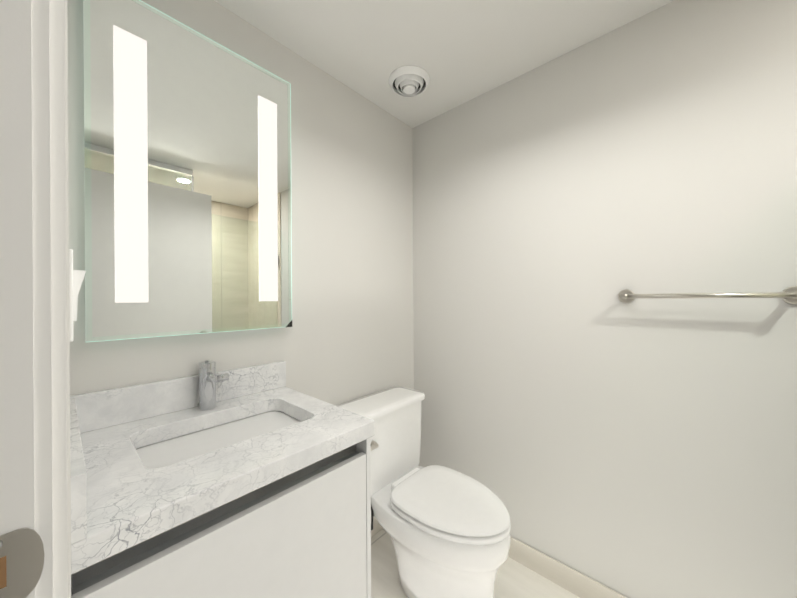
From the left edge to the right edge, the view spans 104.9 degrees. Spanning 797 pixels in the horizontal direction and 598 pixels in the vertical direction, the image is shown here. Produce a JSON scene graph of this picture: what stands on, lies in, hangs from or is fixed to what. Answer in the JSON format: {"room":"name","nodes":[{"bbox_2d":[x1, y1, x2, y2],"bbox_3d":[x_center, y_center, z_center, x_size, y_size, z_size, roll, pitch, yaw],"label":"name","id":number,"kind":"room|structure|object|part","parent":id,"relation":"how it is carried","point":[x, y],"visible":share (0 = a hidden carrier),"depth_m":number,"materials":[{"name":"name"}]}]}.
{"room":"bathroom","nodes":[
{"label":"bathroom","id":0,"kind":"room"},
{"bbox_2d":[64,0,70,597],"bbox_3d":[-0.629,0.106,0.496,0.845,2.350,0.120,0,0,42],"label":"wall","id":1,"kind":"structure","parent":0,"point":[67,289],"depth_m":0.26,"materials":[{"name":"paint"}]},
{"bbox_2d":[0,0,67,597],"bbox_3d":[-0.327,0.164,0.218,0.064,2.232,0.123,0,0,42],"label":"door frame","id":2,"kind":"structure","parent":1,"relation":"attached to","point":[17,507],"depth_m":0.23,"materials":[{"name":"paint"}]},
{"bbox_3d":[-0.289,0.196,0.212,0.001,0.022,0.022,0,0,42],"label":"jamb strike hole","id":3,"kind":"part","parent":2,"relation":"part of","materials":[{"name":"orange wood"}]},
{"bbox_2d":[0,528,44,597],"bbox_3d":[-0.287,0.196,0.216,0.001,0.053,0.048,0,0,42],"label":"strike plate","id":4,"kind":"object","parent":2,"relation":"attached to","point":[22,550],"visible":1,"depth_m":0.23,"materials":[{"name":"silver metal"}]},
{"bbox_3d":[-0.296,0.164,0.256,0.059,2.232,0.009,0,0,42],"label":"casing trim latch","id":5,"kind":"part","parent":2,"relation":"part of","materials":[{"name":"white wood"}]},
{"bbox_3d":[-0.293,0.164,0.265,0.052,2.232,0.008,0,0,42],"label":"casing trim latch","id":6,"kind":"part","parent":2,"relation":"part of","materials":[{"name":"white wood"}]},
{"bbox_2d":[69,249,85,340],"bbox_3d":[-0.432,-0.005,0.412,0.070,0.116,0.016,0,0,42],"label":"light switch","id":7,"kind":"object","parent":1,"relation":"attached to","point":[76,277],"visible":0.71,"depth_m":0.40,"materials":[{"name":"white plastic"}]},
{"bbox_3d":[-0.437,-0.005,0.407,0.070,0.116,0.004,0,0,42],"label":"plate","id":8,"kind":"part","parent":7,"relation":"part of","materials":[{"name":"white plastic"}]},
{"bbox_2d":[68,0,413,405],"bbox_3d":[-0.449,0.104,1.415,0.120,2.350,1.727,0,0,42],"label":"wall","id":9,"kind":"structure","parent":0,"point":[348,336],"depth_m":1.42,"materials":[{"name":"paint"}]},
{"bbox_2d":[70,361,285,432],"bbox_3d":[-0.683,0.313,1.048,0.019,0.104,0.622,0,0,42],"label":"backsplash","id":10,"kind":"structure","parent":9,"relation":"attached to","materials":[{"name":"stone"}]},
{"bbox_2d":[83,0,291,341],"bbox_3d":[-0.660,-0.388,1.062,0.040,1.009,0.601,0,0,42],"label":"mirror","id":11,"kind":"object","parent":9,"relation":"attached to","point":[187,160],"visible":0.98,"depth_m":0.98,"materials":[{"name":"white mirror"}]},
{"bbox_2d":[371,516,382,536],"bbox_3d":[-0.185,1.228,1.602,0.009,0.100,0.844,0,0,42],"label":"baseboard","id":12,"kind":"structure","parent":9,"relation":"attached to","point":[377,527],"depth_m":1.66,"materials":[{"name":"tile"}]},
{"bbox_2d":[214,0,673,127],"bbox_3d":[0.048,-1.122,-0.043,2.820,0.100,3.215,0,0,42],"label":"ceiling","id":13,"kind":"structure","parent":0,"point":[459,52],"depth_m":1.25,"materials":[{"name":"paint"}]},
{"bbox_2d":[395,74,423,95],"bbox_3d":[0.053,-1.048,1.506,0.142,0.046,0.142,0,0,42],"label":"ceiling vent","id":14,"kind":"object","parent":13,"relation":"in","point":[415,77],"depth_m":1.48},
{"bbox_2d":[389,65,429,96],"bbox_3d":[0.053,-1.060,1.506,0.202,0.026,0.202,0,0,42],"label":"flange","id":15,"kind":"object","parent":14,"relation":"attached to","point":[409,69],"visible":0.98,"depth_m":1.44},
{"bbox_3d":[0.053,-1.044,1.506,0.096,0.023,0.096,0,0,42],"label":"ceiling air vent ring","id":16,"kind":"part","parent":14,"relation":"part of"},
{"bbox_2d":[393,79,425,89],"bbox_3d":[0.053,-1.071,1.506,0.176,0.002,0.176,0,0,42],"label":"throat","id":17,"kind":"object","parent":14,"relation":"attached to","point":[424,84],"visible":0.17,"depth_m":1.53,"materials":[{"name":"black plastic"}]},
{"bbox_2d":[371,529,579,597],"bbox_3d":[0.061,1.328,-0.040,2.820,0.100,3.215,0,0,42],"label":"floor","id":18,"kind":"structure","parent":0,"point":[514,579],"depth_m":1.39,"materials":[{"name":"tile"}]},
{"bbox_2d":[70,360,374,597],"bbox_3d":[-0.482,0.743,0.869,0.554,1.074,0.622,0,0,42],"label":"bathroom vanity","id":19,"kind":"object","parent":18,"relation":"on","point":[208,481],"visible":0.92,"depth_m":0.73,"materials":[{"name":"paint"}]},
{"bbox_2d":[198,360,228,410],"bbox_3d":[-0.615,0.285,1.030,0.090,0.158,0.086,0,0,42],"label":"faucet","id":20,"kind":"object","parent":19,"relation":"on","point":[213,386],"depth_m":1.01,"materials":[{"name":"silver metal"}]},
{"bbox_2d":[337,386,510,597],"bbox_3d":[0.095,0.892,1.349,0.766,0.770,0.547,0,0,42],"label":"toilet","id":21,"kind":"object","parent":18,"relation":"on","point":[446,529],"visible":0.85,"depth_m":1.25,"materials":[{"name":"ceramic"}]},
{"bbox_3d":[-0.125,0.653,1.332,0.016,0.016,0.095,0,0,42],"label":"lever arm","id":22,"kind":"part","parent":21,"relation":"part of"},
{"bbox_3d":[-0.081,0.525,1.555,0.216,0.034,0.474,0,0,42],"label":"tank lid","id":23,"kind":"part","parent":21,"relation":"part of","materials":[{"name":"ceramic"}]},
{"bbox_3d":[-0.083,0.712,1.558,0.196,0.340,0.452,0,0,42],"label":"tank","id":24,"kind":"part","parent":21,"relation":"part of","materials":[{"name":"ceramic"}]},
{"bbox_3d":[0.151,1.077,1.349,0.682,0.399,0.398,0,0,42],"label":"bowl","id":25,"kind":"part","parent":21,"relation":"part of","materials":[{"name":"ceramic"}]},
{"bbox_3d":[0.226,0.837,1.280,0.475,0.019,0.380,0,0,42],"label":"lid","id":26,"kind":"part","parent":21,"relation":"part of","materials":[{"name":"plastic"}]},
{"bbox_3d":[0.226,0.861,1.280,0.479,0.020,0.384,0,0,42],"label":"seat","id":27,"kind":"part","parent":21,"relation":"part of","materials":[{"name":"plastic"}]},
{"bbox_2d":[413,0,796,597],"bbox_3d":[1.136,0.097,1.066,2.700,2.350,0.120,0,0,42],"label":"wall","id":28,"kind":"structure","parent":0,"point":[577,414],"depth_m":1.19,"materials":[{"name":"paint"}]},
{"bbox_2d":[508,536,627,597],"bbox_3d":[0.761,1.223,1.323,1.788,0.100,0.009,0,0,42],"label":"baseboard","id":29,"kind":"structure","parent":28,"relation":"attached to","point":[573,581],"depth_m":1.36,"materials":[{"name":"wood"}]},
{"bbox_2d":[618,286,796,303],"bbox_3d":[1.022,-0.011,1.035,0.464,0.054,0.075,0,0,42],"label":"towel rail","id":30,"kind":"object","parent":28,"relation":"attached to","point":[788,295],"visible":1,"depth_m":0.98,"materials":[{"name":"silver metal"}]},
{"bbox_3d":[0.867,-0.010,1.171,0.021,0.021,0.069,0,0,42],"label":"post","id":31,"kind":"part","parent":30,"relation":"part of","materials":[{"name":"silver metal"}]}
]}

